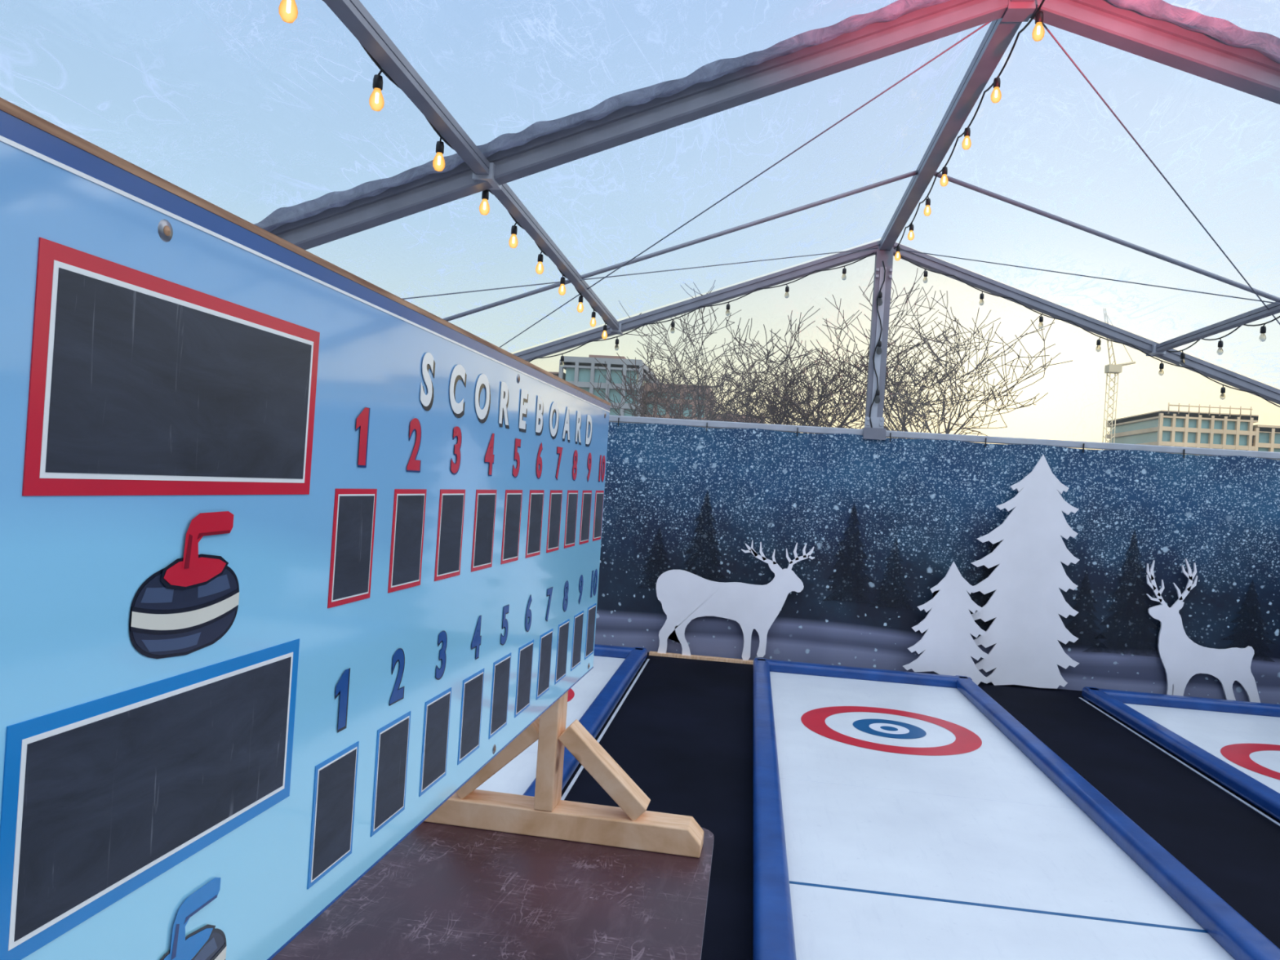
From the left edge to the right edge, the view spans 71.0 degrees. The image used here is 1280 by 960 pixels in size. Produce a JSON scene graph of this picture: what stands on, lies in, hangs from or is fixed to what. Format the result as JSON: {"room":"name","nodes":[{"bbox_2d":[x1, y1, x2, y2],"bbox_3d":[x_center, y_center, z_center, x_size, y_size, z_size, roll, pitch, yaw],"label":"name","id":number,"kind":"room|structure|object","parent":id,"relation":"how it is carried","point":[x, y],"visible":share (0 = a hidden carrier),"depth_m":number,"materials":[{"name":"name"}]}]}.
{"room":"curling rink","nodes":[
{"label":"curling rink","id":0,"kind":"room"},
{"bbox_2d":[0,0,1279,387],"bbox_3d":[1.433,-1.469,2.033,10.000,1.808,12.960,4,0,7],"label":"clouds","id":1,"kind":"structure","parent":0,"point":[5,60],"depth_m":5.05,"materials":[{"name":"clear plastic"}]},
{"bbox_2d":[278,0,297,22],"label":"string lights","id":2,"kind":"object","parent":1,"relation":"hanging from","point":[288,10],"depth_m":2.64},
{"bbox_2d":[561,652,1279,959],"bbox_3d":[1.228,1.708,2.035,10.000,0.040,12.980,4,0,7],"label":"floor","id":3,"kind":"structure","parent":0,"point":[682,733],"depth_m":5.16,"materials":[{"name":"black carpet"}]},
{"bbox_2d":[271,821,714,959],"bbox_3d":[-0.328,1.210,1.379,0.760,0.750,1.840,4,0,7],"label":"platform","id":4,"kind":"object","parent":3,"relation":"on","point":[445,891],"visible":0.74,"depth_m":1.78,"materials":[{"name":"brown wood"}]},
{"bbox_2d":[0,97,703,959],"bbox_3d":[-0.283,0.308,1.433,0.695,1.054,1.940,4,0,9],"label":"scoreboard","id":5,"kind":"object","parent":4,"relation":"on","point":[297,557],"visible":1,"depth_m":0.81,"materials":[{"name":"blue wood"}]},
{"bbox_2d":[128,511,239,658],"bbox_3d":[-0.369,0.085,0.739,0.002,0.118,0.136,4,0,9],"label":"picture","id":6,"kind":"object","parent":5,"relation":"attached to","point":[184,607],"depth_m":0.74},
{"bbox_2d":[160,877,226,959],"bbox_3d":[-0.387,0.410,0.754,0.002,0.118,0.136,4,0,9],"label":"picture","id":7,"kind":"object","parent":5,"relation":"attached to","point":[208,942],"depth_m":0.78},
{"bbox_2d":[475,644,649,799],"bbox_3d":[-1.516,1.463,2.957,1.894,0.100,10.720,4,0,7],"label":"lane","id":8,"kind":"object","parent":3,"relation":"on","point":[592,700],"visible":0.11,"depth_m":6.13,"materials":[{"name":"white plastic"}]},
{"bbox_2d":[648,540,814,664],"bbox_3d":[0.847,1.107,8.298,1.460,1.142,0.080,4,0,7],"label":"cutout","id":9,"kind":"object","parent":3,"relation":"on","point":[684,596],"visible":1,"depth_m":8.29,"materials":[{"name":"white wood"}]},
{"bbox_2d":[253,0,1279,439],"bbox_3d":[1.355,-0.328,2.001,10.120,4.040,13.019,4,0,7],"label":"frame","id":10,"kind":"object","parent":3,"relation":"on","point":[1216,50],"visible":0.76,"depth_m":4.34,"materials":[{"name":"metal"}]},
{"bbox_2d":[358,40,400,111],"label":"string lights","id":11,"kind":"object","parent":10,"relation":"hanging from","point":[376,102],"depth_m":3.27},
{"bbox_2d":[426,118,453,171],"label":"string lights","id":12,"kind":"object","parent":10,"relation":"hanging from","point":[438,162],"depth_m":3.89},
{"bbox_2d":[528,252,874,367],"label":"string lights","id":13,"kind":"object","parent":10,"relation":"hanging from","point":[604,335],"depth_m":8.46},
{"bbox_2d":[869,260,885,427],"label":"string lights","id":14,"kind":"object","parent":10,"relation":"hanging from","point":[879,301],"depth_m":8.27},
{"bbox_2d":[893,0,1279,407],"label":"string lights","id":15,"kind":"object","parent":10,"relation":"hanging from","point":[1038,32],"depth_m":6.62},
{"bbox_2d":[902,561,989,684],"bbox_3d":[2.743,1.260,7.967,0.750,1.079,0.020,4,0,7],"label":"cutout","id":16,"kind":"object","parent":3,"relation":"on","point":[948,646],"visible":0.97,"depth_m":7.96},
{"bbox_2d":[752,657,1279,959],"bbox_3d":[1.269,1.642,2.605,1.870,0.100,10.720,4,0,7],"label":"lane","id":17,"kind":"object","parent":3,"relation":"on","point":[897,815],"visible":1,"depth_m":4.15,"materials":[{"name":"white plastic"}]},
{"bbox_2d":[970,454,1079,688],"bbox_3d":[3.425,0.805,7.977,0.999,2.076,0.020,4,0,7],"label":"cutout","id":18,"kind":"object","parent":3,"relation":"on","point":[1026,603],"visible":0.94,"depth_m":7.96},
{"bbox_2d":[1078,686,1279,826],"bbox_3d":[4.030,1.820,2.256,1.894,0.100,10.720,4,0,7],"label":"lane","id":19,"kind":"object","parent":3,"relation":"on","point":[1236,744],"visible":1,"depth_m":6.59,"materials":[{"name":"blue plastic"}]},
{"bbox_2d":[1146,558,1260,702],"bbox_3d":[4.908,1.318,7.825,0.990,1.242,0.020,4,0,7],"label":"cutout","id":20,"kind":"object","parent":3,"relation":"on","point":[1181,658],"visible":0.96,"depth_m":7.83},
{"bbox_2d":[594,422,1279,704],"bbox_3d":[2.080,0.671,8.238,10.000,2.170,0.030,4,0,7],"label":"wall","id":21,"kind":"structure","parent":0,"point":[778,490],"depth_m":8.20,"materials":[{"name":"blue paint"}]},
{"bbox_2d":[608,415,1279,459],"bbox_3d":[2.153,-0.411,8.267,10.000,0.100,0.077,4,0,7],"label":"trim rail","id":22,"kind":"object","parent":21,"relation":"attached to","point":[797,428],"visible":0.58,"depth_m":8.15,"materials":[{"name":"metal"}]},
{"bbox_2d":[636,490,1275,662],"bbox_3d":[2.413,0.818,8.170,7.776,1.220,0.001,4,0,7],"label":"fir","id":23,"kind":"object","parent":21,"relation":"attached to","point":[658,561],"visible":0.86,"depth_m":7.99,"materials":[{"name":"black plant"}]},
{"label":"outside","id":24,"kind":"structure","parent":0,"visible":0},
{"bbox_3d":[8.625,2.516,69.444,300.000,0.240,260.000,4,0,7],"label":"ground","id":25,"kind":"structure","parent":24,"visible":0},
{"bbox_2d":[548,355,764,428],"bbox_3d":[-0.255,-3.407,66.582,18.620,10.300,12.020,4,0,7],"label":"office building","id":26,"kind":"structure","parent":25,"relation":"on","point":[580,371],"depth_m":61.09,"materials":[{"name":"beige concrete"}]},
{"bbox_2d":[590,280,816,428],"bbox_3d":[1.694,-1.371,23.465,5.639,6.511,6.392,4,0,7],"label":"bare tree","id":27,"kind":"object","parent":25,"relation":"on","point":[676,371],"visible":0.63,"depth_m":23.05,"materials":[{"name":"brown plant"}]},
{"bbox_2d":[653,297,930,438],"bbox_3d":[4.002,-1.092,21.109,6.528,6.223,5.565,4,0,-34],"label":"bare tree","id":28,"kind":"object","parent":25,"relation":"on","point":[773,409],"visible":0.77,"depth_m":20.39,"materials":[{"name":"brown plant"}]},
{"bbox_2d":[759,269,1072,439],"bbox_3d":[6.261,-1.593,21.086,7.285,7.545,5.372,4,0,33],"label":"bare tree","id":29,"kind":"object","parent":25,"relation":"on","point":[907,402],"visible":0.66,"depth_m":20.51,"materials":[{"name":"brown plant"}]},
{"bbox_2d":[1102,308,1135,443],"bbox_3d":[36.937,-4.595,69.989,2.629,17.530,0.900,4,0,7],"label":"tower crane","id":30,"kind":"object","parent":25,"relation":"on","point":[1110,368],"visible":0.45,"depth_m":69.88,"materials":[{"name":"paint"}]},
{"bbox_2d":[1106,402,1279,459],"bbox_3d":[59.196,0.070,79.208,30.620,11.100,12.050,4,0,7],"label":"apartment building","id":31,"kind":"structure","parent":25,"relation":"on","point":[1168,428],"depth_m":74.92,"materials":[{"name":"beige concrete"}]}
]}

